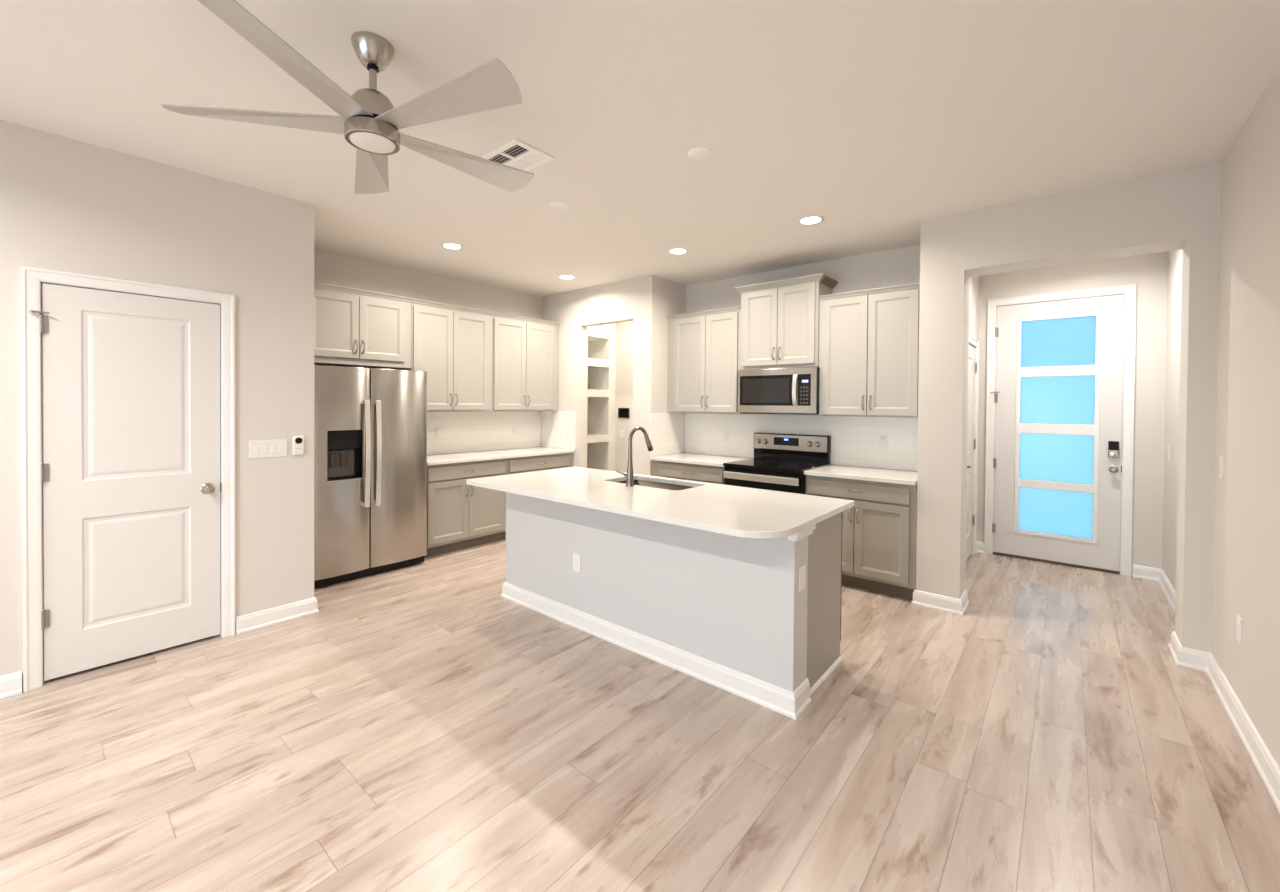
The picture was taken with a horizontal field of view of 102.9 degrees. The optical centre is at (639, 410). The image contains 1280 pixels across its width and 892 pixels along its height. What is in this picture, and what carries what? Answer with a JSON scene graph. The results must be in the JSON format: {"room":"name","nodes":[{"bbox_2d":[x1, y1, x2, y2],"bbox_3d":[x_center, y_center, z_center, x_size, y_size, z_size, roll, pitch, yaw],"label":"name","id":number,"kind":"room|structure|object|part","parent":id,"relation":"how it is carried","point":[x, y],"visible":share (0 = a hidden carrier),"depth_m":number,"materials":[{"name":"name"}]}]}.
{"room":"open-plan kitchen","nodes":[
{"label":"open-plan kitchen","id":0,"kind":"room"},
{"bbox_2d":[0,120,313,690],"bbox_3d":[-4.288,-0.006,2.000,1.159,2.820,4.957,1,1,40],"label":"wall","id":1,"kind":"structure","parent":0,"point":[67,204],"depth_m":3.05,"materials":[{"name":"white paint"}]},
{"bbox_2d":[21,266,234,691],"bbox_3d":[-2.832,0.344,2.887,0.174,2.122,0.845,1,1,40],"label":"door","id":2,"kind":"structure","parent":1,"relation":"in","point":[128,387],"depth_m":2.82,"materials":[{"name":"white paint"}]},
{"bbox_3d":[-2.603,0.475,3.079,0.067,0.066,0.066,1,1,40],"label":"knob","id":3,"kind":"part","parent":2,"relation":"part of","materials":[{"name":"silver metal"}]},
{"bbox_2d":[0,597,318,698],"bbox_3d":[-3.972,1.357,1.757,0.374,0.105,4.981,1,1,40],"label":"baseboard","id":4,"kind":"structure","parent":1,"relation":"attached to","point":[10,684],"depth_m":3.30,"materials":[{"name":"white paint"}]},
{"bbox_2d":[249,439,286,457],"bbox_3d":[-2.422,0.248,3.323,0.011,0.115,0.200,1,1,40],"label":"light switch","id":5,"kind":"object","parent":1,"relation":"attached to","point":[274,447],"visible":1,"depth_m":3.32,"materials":[{"name":"white plastic"}]},
{"bbox_2d":[292,436,303,454],"bbox_3d":[-2.309,0.237,3.447,0.023,0.128,0.066,1,1,40],"label":"thermostat","id":6,"kind":"object","parent":1,"relation":"attached to","point":[297,441],"visible":1,"depth_m":3.44,"materials":[{"name":"white plastic"}]},
{"bbox_2d":[314,249,588,467],"bbox_3d":[-3.214,-0.023,4.278,0.120,2.820,10.068,1,1,40],"label":"wall","id":7,"kind":"structure","parent":0,"point":[330,268],"depth_m":5.27,"materials":[{"name":"white paint"}]},
{"bbox_2d":[314,282,412,369],"bbox_3d":[-2.637,-0.734,4.555,0.386,0.664,1.076,1,1,40],"label":"upper cabinet","id":8,"kind":"object","parent":7,"relation":"attached to","point":[353,327],"visible":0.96,"depth_m":4.51,"materials":[{"name":"grey paint"}]},
{"bbox_3d":[-2.615,-0.729,4.352,0.020,0.547,0.402,1,1,40],"label":"door","id":9,"kind":"part","parent":8,"relation":"part of","materials":[{"name":"grey paint"}]},
{"bbox_3d":[-2.518,-1.046,4.454,0.030,0.036,1.076,1,1,40],"label":"crown molding","id":10,"kind":"part","parent":8,"relation":"part of","materials":[{"name":"grey paint"}]},
{"bbox_3d":[-2.352,-0.731,4.666,0.020,0.547,0.404,1,1,40],"label":"door","id":11,"kind":"part","parent":8,"relation":"part of","materials":[{"name":"grey paint"}]},
{"bbox_2d":[397,298,493,411],"bbox_3d":[-2.003,-0.529,5.315,0.386,1.082,0.898,1,1,40],"label":"upper cabinet","id":12,"kind":"object","parent":7,"relation":"attached to","point":[453,344],"visible":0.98,"depth_m":5.20,"materials":[{"name":"grey paint"}]},
{"bbox_3d":[-2.040,-0.505,5.043,0.020,1.003,0.408,1,1,40],"label":"door","id":13,"kind":"part","parent":12,"relation":"part of","materials":[{"name":"grey paint"}]},
{"bbox_3d":[-1.883,-1.050,5.212,0.030,0.036,0.898,1,1,40],"label":"crown molding","id":14,"kind":"part","parent":12,"relation":"part of","materials":[{"name":"grey paint"}]},
{"bbox_3d":[-1.772,-0.506,5.363,0.020,1.003,0.416,1,1,40],"label":"door","id":15,"kind":"part","parent":12,"relation":"part of","materials":[{"name":"grey paint"}]},
{"bbox_2d":[427,411,540,454],"bbox_3d":[-1.852,0.237,5.805,0.010,0.456,1.826,1,1,40],"label":"tile backsplash","id":16,"kind":"structure","parent":7,"relation":"attached to","point":[487,430],"depth_m":5.84,"materials":[{"name":"white tile"}]},
{"bbox_2d":[435,427,441,437],"bbox_3d":[-2.146,0.232,5.440,0.009,0.115,0.070,1,1,40],"label":"wall outlet","id":17,"kind":"object","parent":16,"relation":"attached to","point":[438,433],"visible":1,"depth_m":5.43,"materials":[{"name":"white plastic"}]},
{"bbox_2d":[513,425,517,434],"bbox_3d":[-1.509,0.238,6.199,0.009,0.115,0.070,1,1,40],"label":"wall outlet","id":18,"kind":"object","parent":16,"relation":"attached to","point":[515,427],"visible":1,"depth_m":6.19,"materials":[{"name":"white plastic"}]},
{"bbox_2d":[492,312,560,410],"bbox_3d":[-1.409,-0.533,6.024,0.386,1.082,0.948,1,1,40],"label":"upper cabinet","id":19,"kind":"object","parent":7,"relation":"attached to","point":[525,350],"visible":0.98,"depth_m":5.88,"materials":[{"name":"grey paint"}]},
{"bbox_3d":[-1.459,-0.508,5.736,0.020,1.003,0.423,1,1,40],"label":"door","id":20,"kind":"part","parent":19,"relation":"part of","materials":[{"name":"grey paint"}]},
{"bbox_3d":[-1.296,-1.054,5.927,0.050,0.036,0.948,1,1,40],"label":"crown molding","id":21,"kind":"part","parent":19,"relation":"part of","materials":[{"name":"grey paint"}]},
{"bbox_3d":[-1.181,-0.510,6.067,0.020,1.003,0.429,1,1,40],"label":"door","id":22,"kind":"part","parent":19,"relation":"part of","materials":[{"name":"grey paint"}]},
{"bbox_2d":[542,275,685,475],"bbox_3d":[0.052,-0.026,6.684,1.795,2.820,1.944,1,1,40],"label":"wall","id":23,"kind":"structure","parent":0,"point":[639,308],"depth_m":5.85,"materials":[{"name":"white paint"}]},
{"bbox_2d":[541,411,574,449],"bbox_3d":[-1.016,0.237,6.304,0.627,0.456,0.010,1,1,40],"label":"tile backsplash","id":24,"kind":"structure","parent":23,"relation":"attached to","point":[553,423],"depth_m":6.30,"materials":[{"name":"white tile"}]},
{"bbox_2d":[620,430,624,437],"bbox_3d":[-0.239,0.319,6.915,0.070,0.115,0.009,1,1,40],"label":"wall outlet","id":25,"kind":"object","parent":23,"relation":"attached to","point":[621,431],"visible":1,"depth_m":6.91,"materials":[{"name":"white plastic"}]},
{"bbox_2d":[618,408,628,417],"bbox_3d":[-0.221,0.035,6.892,0.192,0.132,0.020,1,1,40],"label":"tablet","id":26,"kind":"object","parent":23,"relation":"attached to","point":[622,412],"visible":1,"depth_m":6.88,"materials":[{"name":"black plastic"}]},
{"bbox_2d":[649,413,684,456],"bbox_3d":[0.304,0.256,5.583,0.010,0.456,0.627,1,1,40],"label":"tile backsplash","id":27,"kind":"structure","parent":23,"relation":"attached to","point":[667,430],"depth_m":5.57,"materials":[{"name":"white tile"}]},
{"bbox_2d":[0,539,1279,891],"bbox_3d":[-0.964,1.475,2.399,6.020,0.100,10.068,1,1,40],"label":"floor","id":28,"kind":"structure","parent":0,"point":[427,728],"depth_m":2.09,"materials":[{"name":"brown wood"}]},
{"bbox_2d":[314,365,426,587],"bbox_3d":[-2.456,0.512,4.474,0.758,1.733,0.908,1,1,40],"label":"refrigerator","id":29,"kind":"object","parent":28,"relation":"on","point":[370,424],"visible":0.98,"depth_m":4.22,"materials":[{"name":"grey metal"}]},
{"bbox_3d":[-2.397,0.483,4.101,0.082,1.667,0.409,1,1,40],"label":"door","id":30,"kind":"part","parent":29,"relation":"part of","materials":[{"name":"silver metal"}]},
{"bbox_3d":[-2.376,0.236,4.100,0.034,0.147,0.252,1,1,40],"label":"control panel","id":31,"kind":"part","parent":29,"relation":"part of","materials":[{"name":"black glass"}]},
{"bbox_3d":[-2.242,0.355,4.187,0.065,0.880,0.038,1,1,40],"label":"handle","id":32,"kind":"part","parent":29,"relation":"part of","materials":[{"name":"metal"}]},
{"bbox_3d":[-2.186,0.355,4.254,0.065,0.880,0.038,1,1,40],"label":"handle","id":33,"kind":"part","parent":29,"relation":"part of","materials":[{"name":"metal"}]},
{"bbox_3d":[-2.104,0.482,4.451,0.082,1.667,0.487,1,1,40],"label":"door","id":34,"kind":"part","parent":29,"relation":"part of","materials":[{"name":"silver metal"}]},
{"bbox_2d":[424,458,506,557],"bbox_3d":[-1.911,0.945,5.245,0.656,0.882,0.898,1,1,40],"label":"base cabinet","id":35,"kind":"object","parent":28,"relation":"on","point":[460,515],"visible":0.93,"depth_m":5.01,"materials":[{"name":"beige paint"}]},
{"bbox_3d":[-1.836,0.967,4.896,0.020,0.577,0.418,1,1,40],"label":"door","id":36,"kind":"part","parent":35,"relation":"part of","materials":[{"name":"beige paint"}]},
{"bbox_3d":[-1.698,0.600,5.053,0.020,0.122,0.840,1,1,40],"label":"drawer","id":37,"kind":"part","parent":35,"relation":"part of","materials":[{"name":"beige paint"}]},
{"bbox_3d":[-1.565,0.965,5.219,0.020,0.577,0.418,1,1,40],"label":"door","id":38,"kind":"part","parent":35,"relation":"part of","materials":[{"name":"beige paint"}]},
{"bbox_2d":[427,447,573,464],"bbox_3d":[-1.609,0.485,5.602,0.627,0.032,1.826,1,1,40],"label":"countertop","id":39,"kind":"structure","parent":35,"relation":"on","point":[436,459],"depth_m":5.45,"materials":[{"name":"white stone"}]},
{"bbox_2d":[503,452,572,539],"bbox_3d":[-1.319,0.941,5.952,0.656,0.882,0.942,1,1,40],"label":"base cabinet","id":40,"kind":"object","parent":28,"relation":"on","point":[563,460],"visible":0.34,"depth_m":5.71,"materials":[{"name":"beige paint"}]},
{"bbox_3d":[-1.116,0.597,5.747,0.020,0.122,0.841,1,1,40],"label":"drawer","id":41,"kind":"part","parent":40,"relation":"part of","materials":[{"name":"beige paint"}]},
{"bbox_2d":[587,323,615,470],"bbox_3d":[-0.755,-0.033,6.801,0.406,2.819,0.844,1,1,40],"label":"pantry shelving","id":42,"kind":"object","parent":28,"relation":"on","point":[601,391],"visible":0.34,"depth_m":6.96,"materials":[{"name":"white paint"}]},
{"bbox_2d":[501,492,842,719],"bbox_3d":[0.089,0.980,3.407,2.321,0.882,0.783,1,1,40],"label":"kitchen island","id":43,"kind":"object","parent":28,"relation":"on","point":[728,613],"visible":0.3,"depth_m":2.80,"materials":[{"name":"white paint"}]},
{"bbox_2d":[573,553,580,572],"bbox_3d":[-0.416,1.002,3.348,0.070,0.115,0.009,1,1,40],"label":"wall outlet","id":44,"kind":"object","parent":43,"relation":"attached to","point":[576,558],"visible":1,"depth_m":3.34,"materials":[{"name":"white plastic"}]},
{"bbox_3d":[-0.104,1.367,3.186,2.319,0.110,0.189,1,1,40],"label":"baseboard","id":45,"kind":"part","parent":43,"relation":"part of","materials":[{"name":"white paint"}]},
{"bbox_2d":[466,467,854,537],"bbox_3d":[-0.003,0.524,3.295,2.384,0.032,1.075,1,1,40],"label":"island countertop","id":46,"kind":"structure","parent":43,"relation":"on","point":[737,511],"depth_m":2.92,"materials":[{"name":"white stone"}]},
{"bbox_2d":[616,426,652,486],"bbox_3d":[-0.029,0.306,3.514,0.131,0.398,0.267,1,1,40],"label":"faucet","id":47,"kind":"object","parent":46,"relation":"on","point":[629,476],"visible":1,"depth_m":3.40,"materials":[{"name":"silver metal"}]},
{"bbox_3d":[-0.013,0.184,3.473,0.025,0.152,0.187,1,1,40],"label":"spout","id":48,"kind":"part","parent":47,"relation":"part of","materials":[{"name":"silver metal"}]},
{"bbox_2d":[618,480,693,489],"bbox_3d":[0.093,0.645,3.588,0.698,0.216,0.383,1,1,40],"label":"sink","id":49,"kind":"object","parent":46,"relation":"in","point":[636,482],"visible":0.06,"depth_m":3.77,"materials":[{"name":"metal"}]},
{"bbox_3d":[0.778,0.583,2.458,0.056,0.056,0.216,1,1,40],"label":"trim","id":50,"kind":"part","parent":43,"relation":"part of","materials":[{"name":"white paint"}]},
{"bbox_2d":[799,565,805,591],"bbox_3d":[0.782,0.810,2.460,0.006,0.115,0.070,1,1,40],"label":"wall plate","id":51,"kind":"object","parent":43,"relation":"attached to","point":[802,570],"visible":1,"depth_m":2.45,"materials":[{"name":"white plastic"}]},
{"bbox_3d":[0.985,0.995,2.737,0.006,0.882,0.524,1,1,40],"label":"panel","id":52,"kind":"part","parent":43,"relation":"part of","materials":[{"name":"beige paint"}]},
{"bbox_3d":[0.996,1.427,2.743,0.014,0.018,0.504,1,1,40],"label":"shoe molding","id":53,"kind":"part","parent":43,"relation":"part of","materials":[{"name":"white paint"}]},
{"bbox_2d":[651,460,723,483],"bbox_3d":[0.638,0.963,5.299,0.905,0.882,0.660,1,1,40],"label":"base cabinet","id":54,"kind":"object","parent":28,"relation":"on","point":[685,471],"visible":0.26,"depth_m":5.05,"materials":[{"name":"beige paint"}]},
{"bbox_2d":[650,453,751,466],"bbox_3d":[0.646,0.506,5.293,0.891,0.032,0.635,1,1,40],"label":"countertop","id":55,"kind":"structure","parent":54,"relation":"on","point":[690,458],"depth_m":5.20,"materials":[{"name":"white stone"}]},
{"bbox_2d":[723,432,830,493],"bbox_3d":[1.262,0.824,4.742,0.764,1.182,0.693,1,1,40],"label":"range","id":56,"kind":"object","parent":28,"relation":"on","point":[779,462],"visible":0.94,"depth_m":4.72,"materials":[{"name":"black metal"}]},
{"bbox_3d":[1.046,0.595,4.480,0.718,0.062,0.017,1,1,40],"label":"handle","id":57,"kind":"part","parent":56,"relation":"part of","materials":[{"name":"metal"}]},
{"bbox_3d":[1.077,0.864,4.523,0.746,0.665,0.030,1,1,40],"label":"oven door","id":58,"kind":"part","parent":56,"relation":"part of","materials":[{"name":"black glass"}]},
{"bbox_2d":[723,458,827,472],"bbox_3d":[1.258,0.506,4.731,0.760,0.026,0.615,1,1,40],"label":"cooktop","id":59,"kind":"object","parent":56,"relation":"in","point":[764,465],"depth_m":4.66,"materials":[{"name":"black glass"}]},
{"bbox_3d":[1.445,0.314,4.953,0.744,0.148,0.010,1,1,40],"label":"control panel","id":60,"kind":"part","parent":56,"relation":"part of","materials":[{"name":"silver metal"}]},
{"bbox_2d":[806,475,916,599],"bbox_3d":[1.892,0.984,4.249,0.838,0.882,0.660,1,1,40],"label":"base cabinet","id":61,"kind":"object","parent":28,"relation":"on","point":[879,532],"visible":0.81,"depth_m":3.94,"materials":[{"name":"beige paint"}]},
{"bbox_3d":[1.551,1.000,4.164,0.375,0.577,0.020,1,1,40],"label":"door","id":62,"kind":"part","parent":61,"relation":"part of","materials":[{"name":"beige paint"}]},
{"bbox_3d":[1.705,0.637,4.033,0.770,0.122,0.020,1,1,40],"label":"drawer","id":63,"kind":"part","parent":61,"relation":"part of","materials":[{"name":"beige paint"}]},
{"bbox_2d":[804,465,916,484],"bbox_3d":[1.897,0.527,4.245,0.837,0.032,0.635,1,1,40],"label":"countertop","id":64,"kind":"structure","parent":61,"relation":"on","point":[835,471],"depth_m":4.14,"materials":[{"name":"white stone"}]},
{"bbox_3d":[1.848,1.005,3.915,0.389,0.577,0.020,1,1,40],"label":"door","id":65,"kind":"part","parent":61,"relation":"part of","materials":[{"name":"beige paint"}]},
{"bbox_2d":[0,0,1279,296],"bbox_3d":[-0.942,-1.445,2.366,6.020,0.100,10.068,1,1,40],"label":"ceiling","id":66,"kind":"structure","parent":0,"point":[877,120],"depth_m":2.33,"materials":[{"name":"white paint"}]},
{"bbox_2d":[161,0,533,193],"bbox_3d":[-0.982,-1.200,1.958,1.313,0.382,1.296,1,1,40],"label":"ceiling fan","id":67,"kind":"object","parent":66,"relation":"hanging from","point":[368,120],"visible":1,"depth_m":1.86,"materials":[{"name":"silver metal"}]},
{"bbox_3d":[-1.388,-1.077,1.868,0.618,0.054,0.151,0,1,-8],"label":"blade","id":68,"kind":"part","parent":67,"relation":"part of","materials":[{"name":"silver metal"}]},
{"bbox_3d":[-1.059,-1.071,1.570,0.151,0.054,0.618,1,1,10],"label":"blade","id":69,"kind":"part","parent":67,"relation":"part of","materials":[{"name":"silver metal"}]},
{"bbox_3d":[-1.206,-1.080,2.273,0.151,0.054,0.618,0,1,-26],"label":"blade","id":70,"kind":"part","parent":67,"relation":"part of","materials":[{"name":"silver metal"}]},
{"bbox_3d":[-0.674,-1.071,1.791,0.618,0.054,0.151,1,1,28],"label":"blade","id":71,"kind":"part","parent":67,"relation":"part of","materials":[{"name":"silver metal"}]},
{"bbox_3d":[-0.765,-1.076,2.225,0.618,0.054,0.151,0,1,-44],"label":"blade","id":72,"kind":"part","parent":67,"relation":"part of","materials":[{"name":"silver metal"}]},
{"bbox_2d":[441,243,463,249],"bbox_3d":[-1.625,-1.420,4.416,0.186,0.006,0.186,1,1,40],"label":"recessed light","id":73,"kind":"object","parent":66,"relation":"in","point":[454,246],"visible":1,"depth_m":4.42,"materials":[{"name":"white plastic"}]},
{"bbox_2d":[481,138,553,170],"bbox_3d":[-0.693,-1.392,2.828,0.360,0.013,0.260,1,1,40],"label":"ceiling vent","id":74,"kind":"object","parent":66,"relation":"in","point":[515,153],"visible":0.73,"depth_m":2.79,"materials":[{"name":"white metal"}]},
{"bbox_2d":[549,201,568,208],"bbox_3d":[-0.554,-1.400,3.490,0.132,0.010,0.132,1,1,40],"label":"cover plate","id":75,"kind":"object","parent":66,"relation":"attached to","point":[555,204],"visible":1,"depth_m":3.48,"materials":[{"name":"white plastic"}]},
{"bbox_2d":[558,275,574,279],"bbox_3d":[-0.785,-1.426,5.465,0.186,0.006,0.186,1,1,40],"label":"recessed light","id":76,"kind":"object","parent":66,"relation":"in","point":[567,277],"visible":1,"depth_m":5.47,"materials":[{"name":"white plastic"}]},
{"bbox_2d":[667,248,687,254],"bbox_3d":[0.335,-1.407,4.513,0.186,0.006,0.186,1,1,40],"label":"recessed light","id":77,"kind":"object","parent":66,"relation":"in","point":[677,251],"visible":1,"depth_m":4.51,"materials":[{"name":"white plastic"}]},
{"bbox_2d":[688,147,711,159],"bbox_3d":[0.324,-1.385,2.755,0.132,0.010,0.132,1,1,40],"label":"cover plate","id":78,"kind":"object","parent":66,"relation":"attached to","point":[697,153],"visible":1,"depth_m":2.75,"materials":[{"name":"white plastic"}]},
{"bbox_2d":[797,215,823,224],"bbox_3d":[1.250,-1.391,3.737,0.186,0.006,0.186,1,1,40],"label":"recessed light","id":79,"kind":"object","parent":66,"relation":"in","point":[814,219],"visible":1,"depth_m":3.73,"materials":[{"name":"white plastic"}]},
{"bbox_2d":[684,245,919,470],"bbox_3d":[1.512,0.003,5.074,2.511,2.820,0.120,1,1,40],"label":"wall","id":80,"kind":"structure","parent":0,"point":[900,266],"depth_m":4.71,"materials":[{"name":"white paint"}]},
{"bbox_2d":[666,306,748,413],"bbox_3d":[0.732,-0.494,5.393,0.894,1.052,0.386,1,1,40],"label":"upper cabinet","id":81,"kind":"object","parent":80,"relation":"attached to","point":[704,346],"visible":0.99,"depth_m":5.25,"materials":[{"name":"grey paint"}]},
{"bbox_3d":[0.520,-0.481,5.378,0.400,0.986,0.020,1,1,40],"label":"door","id":82,"kind":"part","parent":81,"relation":"part of","materials":[{"name":"grey paint"}]},
{"bbox_3d":[0.638,-1.002,5.271,0.894,0.036,0.030,1,1,40],"label":"crown molding","id":83,"kind":"part","parent":81,"relation":"part of","materials":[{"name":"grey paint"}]},
{"bbox_3d":[0.817,-0.476,5.129,0.364,0.986,0.020,1,1,40],"label":"door","id":84,"kind":"part","parent":81,"relation":"part of","materials":[{"name":"grey paint"}]},
{"bbox_2d":[733,273,837,369],"bbox_3d":[1.368,-0.794,4.849,0.884,0.800,0.400,1,1,40],"label":"upper cabinet","id":85,"kind":"object","parent":80,"relation":"attached to","point":[780,318],"visible":0.99,"depth_m":4.69,"materials":[{"name":"grey paint"}]},
{"bbox_3d":[1.138,-0.779,4.843,0.352,0.708,0.020,1,1,40],"label":"door","id":86,"kind":"part","parent":85,"relation":"part of","materials":[{"name":"grey paint"}]},
{"bbox_2d":[738,367,819,413],"bbox_3d":[1.356,-0.176,4.826,0.766,0.419,0.439,1,1,40],"label":"microwave","id":87,"kind":"object","parent":85,"relation":"attached to","point":[778,390],"visible":0.98,"depth_m":4.66,"materials":[{"name":"silver metal"}]},
{"bbox_3d":[1.380,-0.183,4.548,0.036,0.275,0.044,1,1,40],"label":"handle","id":88,"kind":"part","parent":87,"relation":"part of","materials":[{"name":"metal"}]},
{"bbox_3d":[1.371,-1.165,4.845,0.884,0.058,0.400,1,1,40],"label":"crown molding","id":89,"kind":"part","parent":85,"relation":"part of","materials":[{"name":"grey paint"}]},
{"bbox_3d":[1.410,-0.775,4.615,0.346,0.708,0.020,1,1,40],"label":"door","id":90,"kind":"part","parent":85,"relation":"part of","materials":[{"name":"grey paint"}]},
{"bbox_2d":[685,413,917,470],"bbox_3d":[1.471,0.271,5.023,2.496,0.456,0.010,1,1,40],"label":"tile backsplash","id":91,"kind":"structure","parent":80,"relation":"attached to","point":[854,440],"depth_m":4.75,"materials":[{"name":"white tile"}]},
{"bbox_2d":[879,435,887,448],"bbox_3d":[2.129,0.278,4.460,0.070,0.115,0.009,1,1,40],"label":"wall outlet","id":92,"kind":"object","parent":91,"relation":"attached to","point":[883,440],"visible":1,"depth_m":4.46,"materials":[{"name":"white plastic"}]},
{"bbox_2d":[818,283,919,417],"bbox_3d":[1.972,-0.473,4.353,0.800,1.052,0.386,1,1,40],"label":"upper cabinet","id":93,"kind":"object","parent":80,"relation":"attached to","point":[869,338],"visible":0.97,"depth_m":4.21,"materials":[{"name":"grey paint"}]},
{"bbox_3d":[1.744,-0.460,4.353,0.370,0.994,0.020,1,1,40],"label":"door","id":94,"kind":"part","parent":93,"relation":"part of","materials":[{"name":"grey paint"}]},
{"bbox_3d":[1.879,-0.981,4.231,0.800,0.036,0.030,1,1,40],"label":"crown molding","id":95,"kind":"part","parent":93,"relation":"part of","materials":[{"name":"grey paint"}]},
{"bbox_3d":[2.033,-0.455,4.111,0.372,0.994,0.020,1,1,40],"label":"door","id":96,"kind":"part","parent":93,"relation":"part of","materials":[{"name":"grey paint"}]},
{"bbox_2d":[916,161,1221,652],"bbox_3d":[3.234,0.028,4.027,1.475,2.820,1.928,1,1,40],"label":"wall","id":97,"kind":"structure","parent":0,"point":[1178,209],"depth_m":3.21,"materials":[{"name":"white paint"}]},
{"bbox_2d":[911,541,983,615],"bbox_3d":[2.758,1.377,4.418,0.326,0.105,1.952,1,1,40],"label":"baseboard","id":98,"kind":"structure","parent":97,"relation":"attached to","point":[920,598],"depth_m":3.68,"materials":[{"name":"white paint"}]},
{"bbox_2d":[966,334,978,559],"bbox_3d":[3.035,0.373,4.768,0.168,2.110,0.885,1,1,40],"label":"door","id":99,"kind":"structure","parent":97,"relation":"in","point":[973,363],"depth_m":4.98,"materials":[{"name":"white paint"}]},
{"bbox_2d":[976,251,1167,575],"bbox_3d":[2.288,-0.003,6.156,5.901,2.820,0.120,1,1,40],"label":"wall","id":100,"kind":"structure","parent":0,"point":[1149,271],"depth_m":4.39,"materials":[{"name":"white paint"}]},
{"bbox_2d":[984,284,1136,576],"bbox_3d":[3.885,0.170,4.780,1.062,2.528,0.179,1,1,40],"label":"door","id":101,"kind":"structure","parent":100,"relation":"in","point":[1060,392],"depth_m":4.74,"materials":[{"name":"white paint"}]},
{"bbox_3d":[3.876,0.153,4.756,0.605,2.082,0.012,1,1,40],"label":"lite frame","id":102,"kind":"part","parent":101,"relation":"part of","materials":[{"name":"white paint"}]},
{"bbox_3d":[4.159,0.521,4.480,0.066,0.066,0.067,1,1,40],"label":"knob","id":103,"kind":"part","parent":101,"relation":"part of","materials":[{"name":"silver metal"}]},
{"bbox_2d":[1162,68,1279,768],"bbox_3d":[1.270,0.053,0.442,0.120,2.820,9.948,1,1,40],"label":"wall","id":104,"kind":"structure","parent":0,"point":[1246,564],"depth_m":2.33,"materials":[{"name":"white paint"}]},
{"bbox_2d":[1132,565,1279,812],"bbox_3d":[1.072,1.407,0.693,0.470,0.105,9.828,1,1,40],"label":"baseboard","id":105,"kind":"structure","parent":104,"relation":"attached to","point":[1265,764],"depth_m":2.50,"materials":[{"name":"white paint"}]},
{"bbox_2d":[1219,456,1223,478],"bbox_3d":[3.068,0.301,2.695,0.010,0.115,0.070,1,1,40],"label":"light switch","id":106,"kind":"object","parent":104,"relation":"attached to","point":[1221,459],"visible":1,"depth_m":2.68,"materials":[{"name":"white plastic"}]},
{"bbox_2d":[1236,615,1241,643],"bbox_3d":[2.795,1.022,2.382,0.009,0.115,0.070,1,1,40],"label":"wall outlet","id":107,"kind":"object","parent":104,"relation":"attached to","point":[1239,620],"visible":1,"depth_m":2.37,"materials":[{"name":"white plastic"}]}
]}

